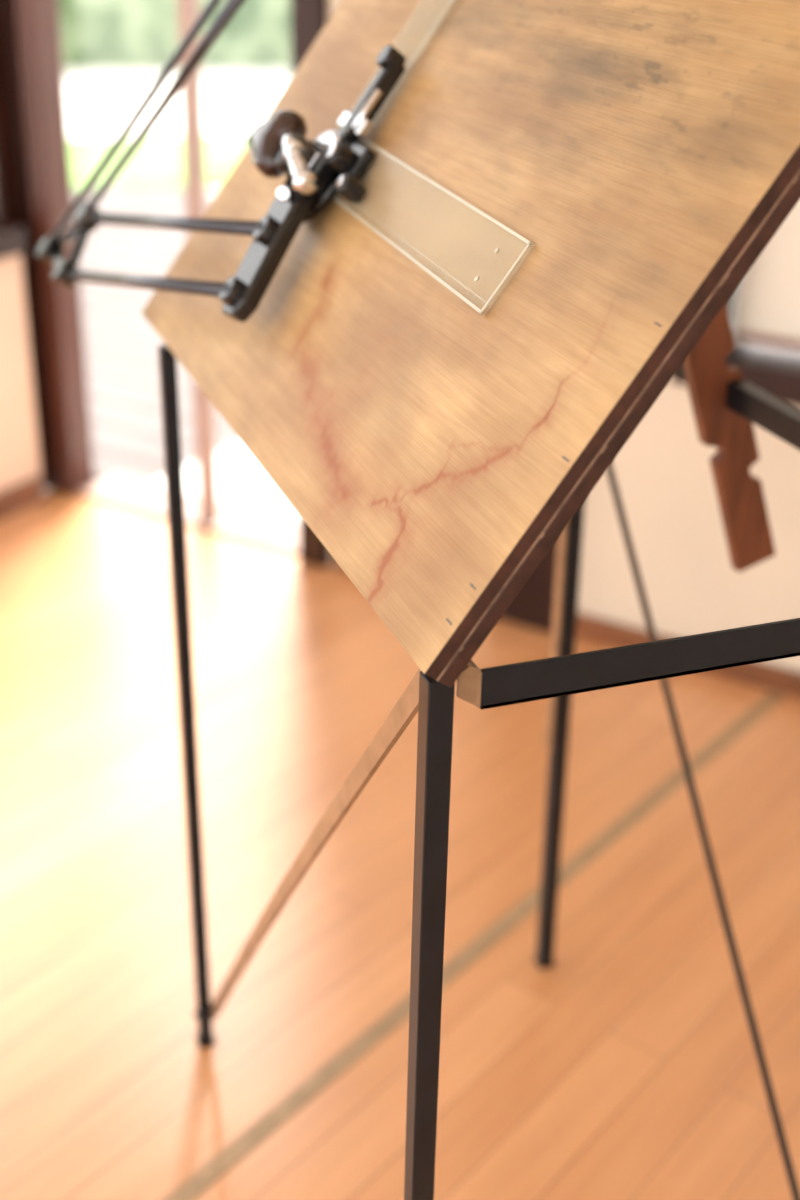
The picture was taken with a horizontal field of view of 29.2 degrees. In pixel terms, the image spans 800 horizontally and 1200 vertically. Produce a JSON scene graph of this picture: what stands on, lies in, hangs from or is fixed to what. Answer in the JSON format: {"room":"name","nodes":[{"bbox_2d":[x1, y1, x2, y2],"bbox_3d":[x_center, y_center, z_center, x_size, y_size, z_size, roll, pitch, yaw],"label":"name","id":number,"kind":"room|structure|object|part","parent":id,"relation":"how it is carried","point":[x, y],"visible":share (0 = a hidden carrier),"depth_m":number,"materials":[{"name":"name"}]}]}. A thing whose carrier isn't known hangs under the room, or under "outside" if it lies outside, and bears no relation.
{"room":"design studio","nodes":[
{"label":"design studio","id":0,"kind":"room"},
{"bbox_2d":[0,254,40,490],"bbox_3d":[-1.803,0.234,1.609,0.120,0.510,3.850,16,29,28],"label":"wall","id":1,"kind":"structure","parent":0,"point":[19,449],"depth_m":3.03,"materials":[{"name":"white paint"}]},
{"bbox_2d":[0,223,26,258],"bbox_3d":[-1.781,-0.010,1.472,0.130,0.050,3.840,16,29,28],"label":"sill","id":2,"kind":"structure","parent":1,"relation":"on","point":[12,237],"depth_m":2.89,"materials":[{"name":"red wood"}]},
{"bbox_2d":[0,476,44,518],"bbox_3d":[-1.752,0.460,1.673,0.014,0.050,3.840,16,29,28],"label":"baseboard","id":3,"kind":"structure","parent":1,"relation":"attached to","point":[23,495],"depth_m":3.10,"materials":[{"name":"brown wood"}]},
{"bbox_2d":[0,0,56,489],"bbox_3d":[-0.701,-1.214,2.773,0.023,2.150,0.072,16,29,28],"label":"trim","id":4,"kind":"structure","parent":1,"relation":"attached to","point":[7,8],"depth_m":2.98,"materials":[{"name":"red wood"}]},
{"bbox_2d":[0,10,43,486],"bbox_3d":[-0.743,-1.229,2.804,0.085,2.150,0.180,16,29,28],"label":"post","id":5,"kind":"object","parent":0,"point":[9,210],"visible":0.02,"depth_m":2.92,"materials":[{"name":"red wood"}]},
{"bbox_2d":[0,488,799,1199],"bbox_3d":[-0.337,0.875,0.968,3.320,0.050,3.960,16,29,28],"label":"floor","id":6,"kind":"structure","parent":0,"point":[626,1067],"depth_m":1.94,"materials":[{"name":"brown wood"}]},
{"bbox_2d":[14,0,94,494],"bbox_3d":[-0.661,-1.203,2.752,0.045,2.150,0.072,16,29,28],"label":"post","id":7,"kind":"object","parent":6,"relation":"on","point":[38,28],"visible":1,"depth_m":2.95,"materials":[{"name":"brown wood"}]},
{"bbox_2d":[76,474,298,555],"bbox_3d":[-0.391,-0.174,3.093,0.585,0.008,0.120,16,29,28],"label":"threshold","id":8,"kind":"object","parent":6,"relation":"on","point":[270,531],"visible":0.68,"depth_m":3.08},
{"bbox_2d":[176,0,218,519],"bbox_3d":[-0.366,-1.045,2.652,0.025,1.960,0.035,16,29,28],"label":"mullion","id":9,"kind":"object","parent":8,"relation":"on","point":[188,11],"visible":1,"depth_m":2.78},
{"bbox_2d":[141,0,799,1199],"bbox_3d":[0.117,0.017,1.252,0.494,1.267,0.735,-8,27,-18],"label":"table","id":10,"kind":"object","parent":6,"relation":"on","point":[646,153],"visible":0.88,"depth_m":0.92,"materials":[{"name":"black paint"}]},
{"bbox_3d":[-0.212,0.132,1.542,0.017,0.793,0.014,-8,27,-18],"label":"leg","id":11,"kind":"part","parent":10,"relation":"part of","materials":[{"name":"black paint"}]},
{"bbox_2d":[36,0,531,321],"bbox_3d":[-0.050,-0.434,1.212,0.398,0.499,0.821,-8,27,-18],"label":"machine","id":12,"kind":"object","parent":10,"relation":"attached to","point":[330,164],"visible":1,"depth_m":1.16,"materials":[{"name":"black plastic"}]},
{"bbox_3d":[-0.183,-0.535,1.419,0.401,0.470,0.008,12,28,21],"label":"arm","id":13,"kind":"part","parent":12,"relation":"part of","materials":[{"name":"grey metal"}]},
{"bbox_3d":[-0.225,-0.274,1.322,0.011,0.091,0.421,-12,29,-26],"label":"arm","id":14,"kind":"part","parent":12,"relation":"part of","materials":[{"name":"grey metal"}]},
{"bbox_3d":[-0.140,-0.524,1.342,0.414,0.428,0.008,16,30,29],"label":"arm","id":15,"kind":"part","parent":12,"relation":"part of","materials":[{"name":"grey metal"}]},
{"bbox_3d":[-0.205,-0.328,1.338,0.011,0.088,0.455,-12,28,-25],"label":"arm","id":16,"kind":"part","parent":12,"relation":"part of","materials":[{"name":"grey metal"}]},
{"bbox_3d":[-0.082,-0.300,1.136,0.011,0.015,0.022,11,28,21],"label":"vernier knob","id":17,"kind":"part","parent":12,"relation":"part of","materials":[{"name":"silver metal"}]},
{"bbox_3d":[-0.080,-0.339,1.152,0.017,0.023,0.032,-4,26,-10],"label":"index lever","id":18,"kind":"part","parent":12,"relation":"part of","materials":[{"name":"silver metal"}]},
{"bbox_3d":[-0.076,-0.332,1.159,0.040,0.040,0.030,-8,27,-18],"label":"hub post","id":19,"kind":"part","parent":12,"relation":"part of","materials":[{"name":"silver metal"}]},
{"bbox_3d":[-0.075,-0.320,1.131,0.013,0.027,0.046,-6,26,-14],"label":"index lever","id":20,"kind":"part","parent":12,"relation":"part of","materials":[{"name":"silver metal"}]},
{"bbox_3d":[-0.069,-0.324,1.140,0.014,0.018,0.020,-8,27,-18],"label":"hub bridge plate","id":21,"kind":"part","parent":12,"relation":"part of","materials":[{"name":"silver metal"}]},
{"bbox_3d":[-0.043,-0.325,1.131,0.025,0.026,0.020,-8,27,-18],"label":"clamp knob","id":22,"kind":"part","parent":12,"relation":"part of","materials":[{"name":"black metal"}]},
{"bbox_3d":[-0.036,-0.296,1.106,0.021,0.021,0.016,-8,27,-18],"label":"clamp knob","id":23,"kind":"part","parent":12,"relation":"part of","materials":[{"name":"black ceramic"}]},
{"bbox_3d":[-0.041,-0.327,1.153,0.028,0.033,0.067,-8,27,-18],"label":"clamp plate","id":24,"kind":"part","parent":12,"relation":"part of","materials":[{"name":"black metal"}]},
{"bbox_3d":[-0.036,-0.300,1.126,0.011,0.012,0.043,-8,27,-18],"label":"clamp arm","id":25,"kind":"part","parent":12,"relation":"part of","materials":[{"name":"black metal"}]},
{"bbox_3d":[-0.007,-0.403,1.147,0.022,0.022,0.018,-8,27,-18],"label":"clamp knob","id":26,"kind":"part","parent":12,"relation":"part of","materials":[{"name":"black metal"}]},
{"bbox_3d":[0.011,0.400,0.981,0.020,0.799,0.015,-8,27,-18],"label":"leg","id":27,"kind":"part","parent":10,"relation":"part of","materials":[{"name":"black paint"}]},
{"bbox_3d":[0.178,0.075,1.672,0.018,0.793,0.016,-8,27,-18],"label":"leg","id":28,"kind":"part","parent":10,"relation":"part of","materials":[{"name":"black paint"}]},
{"bbox_3d":[0.300,-0.146,1.225,0.017,0.022,0.683,-8,27,-18],"label":"rail","id":29,"kind":"part","parent":10,"relation":"part of","materials":[{"name":"black metal"}]},
{"bbox_2d":[165,691,785,1199],"bbox_3d":[-0.203,0.582,1.526,0.022,0.001,3.241,19,31,34],"label":"strip","id":30,"kind":"object","parent":6,"relation":"on","point":[229,1157],"visible":1,"depth_m":1.82,"materials":[{"name":"beige wood"}]},
{"bbox_2d":[328,0,799,671],"bbox_3d":[1.026,-0.743,1.849,2.620,2.150,0.120,16,29,28],"label":"wall","id":31,"kind":"structure","parent":0,"point":[655,470],"depth_m":2.46,"materials":[{"name":"beige paint"}]},
{"bbox_2d":[290,0,330,566],"bbox_3d":[-0.114,-0.993,2.506,0.062,2.000,0.140,16,29,28],"label":"door frame","id":32,"kind":"structure","parent":31,"relation":"attached to","point":[309,18],"depth_m":2.49,"materials":[{"name":"red wood"}]},
{"bbox_2d":[335,561,343,571],"bbox_3d":[0.029,-0.036,2.780,0.350,0.042,0.014,16,29,28],"label":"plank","id":33,"kind":"object","parent":31,"relation":"attached to","point":[337,567],"visible":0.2,"depth_m":2.86,"materials":[{"name":"brown wood"}]},
{"bbox_2d":[500,538,557,633],"bbox_3d":[0.236,-0.929,2.210,0.120,2.150,0.030,16,29,28],"label":"trim","id":34,"kind":"structure","parent":31,"relation":"attached to","point":[532,607],"depth_m":2.63,"materials":[{"name":"red wood"}]},
{"bbox_2d":[576,612,799,698],"bbox_3d":[1.182,0.290,2.137,2.130,0.042,0.014,16,29,28],"label":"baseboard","id":35,"kind":"structure","parent":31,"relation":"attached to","point":[771,677],"depth_m":2.50,"materials":[{"name":"brown wood"}]},
{"bbox_2d":[726,284,739,341],"bbox_3d":[0.498,-0.885,2.121,0.040,1.085,0.120,16,29,28],"label":"door frame","id":36,"kind":"structure","parent":31,"relation":"attached to","point":[731,304],"depth_m":2.31,"materials":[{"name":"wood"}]},
{"bbox_2d":[671,342,799,406],"bbox_3d":[0.988,-0.214,2.051,1.300,0.050,0.110,16,29,28],"label":"sill","id":37,"kind":"structure","parent":31,"relation":"on","point":[775,371],"depth_m":2.25,"materials":[{"name":"red wood"}]},
{"bbox_2d":[733,329,799,350],"bbox_3d":[1.002,-0.262,2.052,1.170,0.017,0.010,16,29,28],"label":"bar","id":38,"kind":"object","parent":37,"relation":"on","point":[739,335],"visible":1,"depth_m":2.30,"materials":[{"name":"silver metal"}]},
{"label":"outside","id":39,"kind":"structure","parent":0,"visible":0},
{"bbox_2d":[44,69,799,521],"bbox_3d":[3.213,-1.634,6.354,21.000,0.054,22.000,16,29,28],"label":"terrace","id":40,"kind":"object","parent":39,"point":[121,346],"visible":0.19,"depth_m":5.28,"materials":[{"name":"white concrete"}]},
{"bbox_2d":[58,0,290,69],"bbox_3d":[-2.701,-4.047,9.337,11.822,1.618,2.594,-6,26,-14],"label":"hedge","id":41,"kind":"object","parent":40,"relation":"on","point":[95,34],"visible":0.21,"depth_m":9.96,"materials":[{"name":"green plant"}]},
{"bbox_3d":[1.038,-1.474,1.500,0.847,0.530,1.034,-8,27,-18],"label":"wall","id":42,"kind":"structure","parent":0,"visible":0},
{"bbox_2d":[735,200,799,338],"bbox_3d":[1.010,-0.733,1.827,1.170,1.030,0.002,16,29,28],"label":"roller blind","id":43,"kind":"object","parent":42,"relation":"attached to","point":[769,292],"visible":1,"depth_m":2.27,"materials":[{"name":"white fabric"}]}
]}

